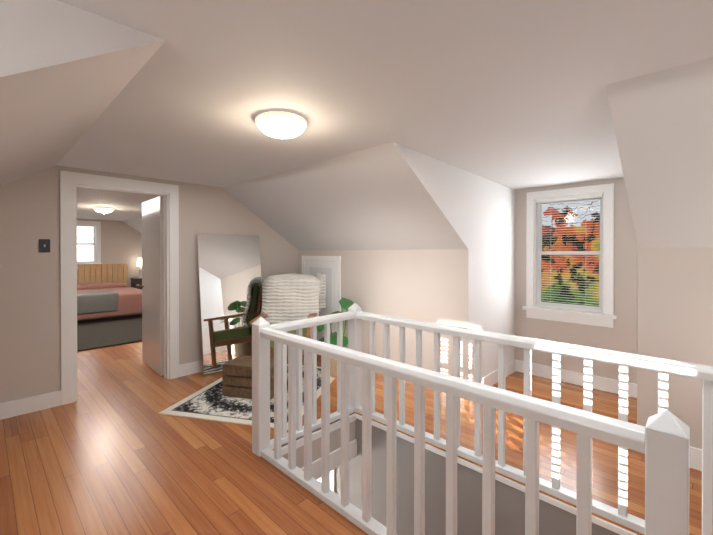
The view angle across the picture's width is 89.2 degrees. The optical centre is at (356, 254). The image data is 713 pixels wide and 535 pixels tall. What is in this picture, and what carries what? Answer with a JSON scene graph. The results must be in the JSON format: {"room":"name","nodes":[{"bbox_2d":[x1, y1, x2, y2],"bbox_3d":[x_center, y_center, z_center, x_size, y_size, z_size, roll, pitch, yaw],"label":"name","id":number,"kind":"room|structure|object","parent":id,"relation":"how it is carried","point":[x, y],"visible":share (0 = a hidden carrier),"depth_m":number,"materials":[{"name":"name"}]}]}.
{"room":"upstairs landing","nodes":[
{"label":"upstairs landing","id":0,"kind":"room"},
{"bbox_2d":[0,342,701,534],"bbox_3d":[-1.245,1.484,2.931,15.300,0.250,6.300,0,0,44],"label":"floor","id":1,"kind":"structure","parent":0,"point":[111,450],"depth_m":2.35,"materials":[{"name":"brown wood"}]},
{"bbox_2d":[77,263,127,285],"bbox_3d":[-6.318,0.781,8.475,0.065,1.090,1.668,0,0,44],"label":"headboard","id":2,"kind":"object","parent":1,"relation":"on","point":[106,273],"visible":0.17,"depth_m":8.68,"materials":[{"name":"brown wood"}]},
{"bbox_2d":[77,314,141,351],"bbox_3d":[-4.696,1.326,6.663,3.550,0.020,2.800,0,0,44],"label":"bedroom rug","id":3,"kind":"object","parent":1,"relation":"on","point":[105,332],"visible":0.33,"depth_m":6.17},
{"bbox_2d":[77,282,141,320],"bbox_3d":[-5.547,0.999,7.709,2.070,0.618,1.570,0,0,44],"label":"bed","id":4,"kind":"object","parent":3,"relation":"on","point":[101,300],"visible":0.62,"depth_m":7.11,"materials":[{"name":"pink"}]},
{"bbox_2d":[77,291,118,314],"bbox_3d":[-5.178,0.942,6.938,0.470,0.385,0.970,0,0,44],"label":"blanket","id":5,"kind":"object","parent":4,"relation":"on","point":[102,302],"depth_m":6.89,"materials":[{"name":"grey fabric"}]},
{"bbox_2d":[130,258,141,288],"bbox_3d":[-5.434,0.712,9.131,0.400,1.220,0.380,0,0,44],"label":"nightstand","id":6,"kind":"object","parent":1,"relation":"on","point":[135,281],"visible":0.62,"depth_m":9.04,"materials":[{"name":"grey"}]},
{"bbox_2d":[137,258,141,277],"bbox_3d":[-5.434,0.352,9.129,0.200,0.500,0.200,0,0,44],"label":"lamp","id":7,"kind":"object","parent":6,"relation":"on","point":[139,263],"depth_m":9.06,"materials":[{"name":"white fabric"}]},
{"bbox_2d":[197,234,261,374],"bbox_3d":[-1.472,0.552,4.329,0.011,1.580,0.790,-8,-5,44],"label":"leaning mirror","id":8,"kind":"object","parent":1,"relation":"on","point":[230,282],"visible":0.94,"depth_m":4.28,"materials":[{"name":"silver metal"}]},
{"bbox_2d":[159,364,334,429],"bbox_3d":[-0.919,1.350,3.660,1.200,0.008,1.500,0,0,14],"label":"area rug","id":9,"kind":"object","parent":1,"relation":"on","point":[210,402],"visible":0.29,"depth_m":3.20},
{"bbox_2d":[222,355,273,399],"bbox_3d":[-0.992,1.196,3.524,0.500,0.300,0.320,0,0,14],"label":"wooden crate","id":10,"kind":"object","parent":9,"relation":"on","point":[240,366],"visible":0.65,"depth_m":3.40,"materials":[{"name":"brown wood"}]},
{"bbox_2d":[250,273,325,354],"bbox_3d":[-0.772,0.792,4.286,0.773,1.099,0.905,0,0,-1],"label":"armchair","id":11,"kind":"object","parent":9,"relation":"on","point":[287,297],"visible":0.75,"depth_m":4.38,"materials":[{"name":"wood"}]},
{"bbox_2d":[261,273,325,323],"bbox_3d":[-0.779,0.562,4.511,0.795,0.655,0.458,0,0,-1],"label":"throw","id":12,"kind":"object","parent":11,"relation":"on","point":[287,297],"depth_m":4.39,"materials":[{"name":"white fabric"}]},
{"bbox_2d":[317,297,360,377],"bbox_3d":[-0.210,0.910,4.023,0.504,0.867,0.631,0,0,44],"label":"potted plant","id":13,"kind":"object","parent":9,"relation":"on","point":[345,303],"visible":0.35,"depth_m":3.91,"materials":[{"name":"green plant"}]},
{"bbox_2d":[307,303,355,330],"bbox_3d":[-0.333,0.894,2.821,0.093,0.931,0.840,0,0,44],"label":"stair railing","id":14,"kind":"object","parent":1,"relation":"on","point":[350,315],"depth_m":3.00,"materials":[{"name":"white paint"}]},
{"bbox_2d":[252,317,689,534],"bbox_3d":[0.109,0.900,1.752,2.210,0.931,0.093,0,0,44],"label":"stair railing","id":15,"kind":"object","parent":1,"relation":"on","point":[661,439],"depth_m":1.79,"materials":[{"name":"white paint"}]},
{"bbox_2d":[356,304,712,534],"bbox_3d":[1.023,0.898,2.162,2.960,0.931,0.090,0,0,44],"label":"stair railing","id":16,"kind":"object","parent":1,"relation":"on","point":[664,367],"depth_m":1.91,"materials":[{"name":"white paint"}]},
{"bbox_2d":[0,0,712,448],"bbox_3d":[-1.245,0.183,2.923,15.300,2.350,6.300,0,0,44],"label":"wall","id":17,"kind":"structure","parent":0,"point":[664,302],"depth_m":3.41,"materials":[{"name":"beige paint"}]},
{"bbox_2d":[39,239,49,251],"bbox_3d":[-2.732,-0.073,3.168,0.014,0.116,0.076,0,0,44],"label":"switch plate","id":18,"kind":"object","parent":17,"relation":"attached to","point":[44,245],"visible":1,"depth_m":3.17,"materials":[{"name":"grey plastic"}]},
{"bbox_2d":[77,220,102,268],"bbox_3d":[-6.641,-0.213,8.233,0.155,1.130,1.410,0,0,44],"label":"window","id":19,"kind":"structure","parent":17,"relation":"in","point":[96,243],"depth_m":8.64,"materials":[{"name":"white paint"}]},
{"bbox_2d":[77,224,95,238],"bbox_3d":[-6.642,-0.525,8.232,0.038,0.324,1.160,0,0,44],"label":"window blinds","id":20,"kind":"object","parent":19,"relation":"attached to","point":[87,233],"visible":0.31,"depth_m":8.54,"materials":[{"name":"white plastic"}]},
{"bbox_2d":[0,170,701,534],"bbox_3d":[1.379,1.766,1.203,8.920,5.005,4.956,0,0,44],"label":"trim","id":21,"kind":"structure","parent":17,"relation":"attached to","point":[70,182],"depth_m":3.38,"materials":[{"name":"white paint"}]},
{"bbox_2d":[136,196,163,375],"bbox_3d":[-2.405,0.350,4.260,0.185,1.978,0.764,0,0,-44],"label":"door leaf","id":22,"kind":"structure","parent":21,"relation":"attached to","point":[152,286],"depth_m":4.17,"materials":[{"name":"white paint"}]},
{"bbox_2d":[522,183,616,327],"bbox_3d":[2.240,0.013,3.834,0.870,1.410,0.155,0,0,44],"label":"window","id":23,"kind":"structure","parent":17,"relation":"in","point":[606,317],"depth_m":3.78,"materials":[{"name":"white paint"}]},
{"bbox_2d":[536,194,602,311],"bbox_3d":[2.240,-0.013,3.834,0.620,1.176,0.038,0,0,44],"label":"window blinds","id":24,"kind":"object","parent":23,"relation":"attached to","point":[571,198],"visible":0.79,"depth_m":3.81,"materials":[{"name":"white plastic"}]},
{"bbox_2d":[0,0,712,249],"bbox_3d":[-1.245,-0.384,2.920,15.100,0.816,6.300,0,0,44],"label":"ceiling","id":25,"kind":"structure","parent":0,"point":[519,94],"depth_m":1.81,"materials":[{"name":"paint"}]},
{"bbox_2d":[93,206,113,213],"bbox_3d":[-4.388,-0.756,6.286,0.297,0.111,0.297,0,0,44],"label":"light","id":26,"kind":"object","parent":25,"relation":"attached to","point":[103,210],"visible":1,"depth_m":6.20,"materials":[{"name":"white glass"}]},
{"bbox_2d":[255,111,306,138],"bbox_3d":[-0.441,-0.731,2.124,0.297,0.111,0.297,0,0,44],"label":"light","id":27,"kind":"object","parent":25,"relation":"attached to","point":[281,124],"visible":1,"depth_m":2.03,"materials":[{"name":"white glass"}]},
{"bbox_2d":[273,413,630,534],"bbox_3d":[-0.372,2.859,2.869,4.455,3.000,1.030,0,0,44],"label":"wall","id":28,"kind":"structure","parent":0,"point":[510,511],"depth_m":2.56,"materials":[{"name":"paint"}]},
{"label":"outside","id":29,"kind":"structure","parent":0,"visible":0},
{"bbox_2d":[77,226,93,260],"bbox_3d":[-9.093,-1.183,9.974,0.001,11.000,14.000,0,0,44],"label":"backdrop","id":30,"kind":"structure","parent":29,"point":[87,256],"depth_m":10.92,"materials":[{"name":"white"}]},
{"bbox_2d":[541,199,599,306],"bbox_3d":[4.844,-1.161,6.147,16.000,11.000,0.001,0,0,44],"label":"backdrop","id":31,"kind":"structure","parent":29,"point":[584,238],"depth_m":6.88,"materials":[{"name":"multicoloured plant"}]}
]}

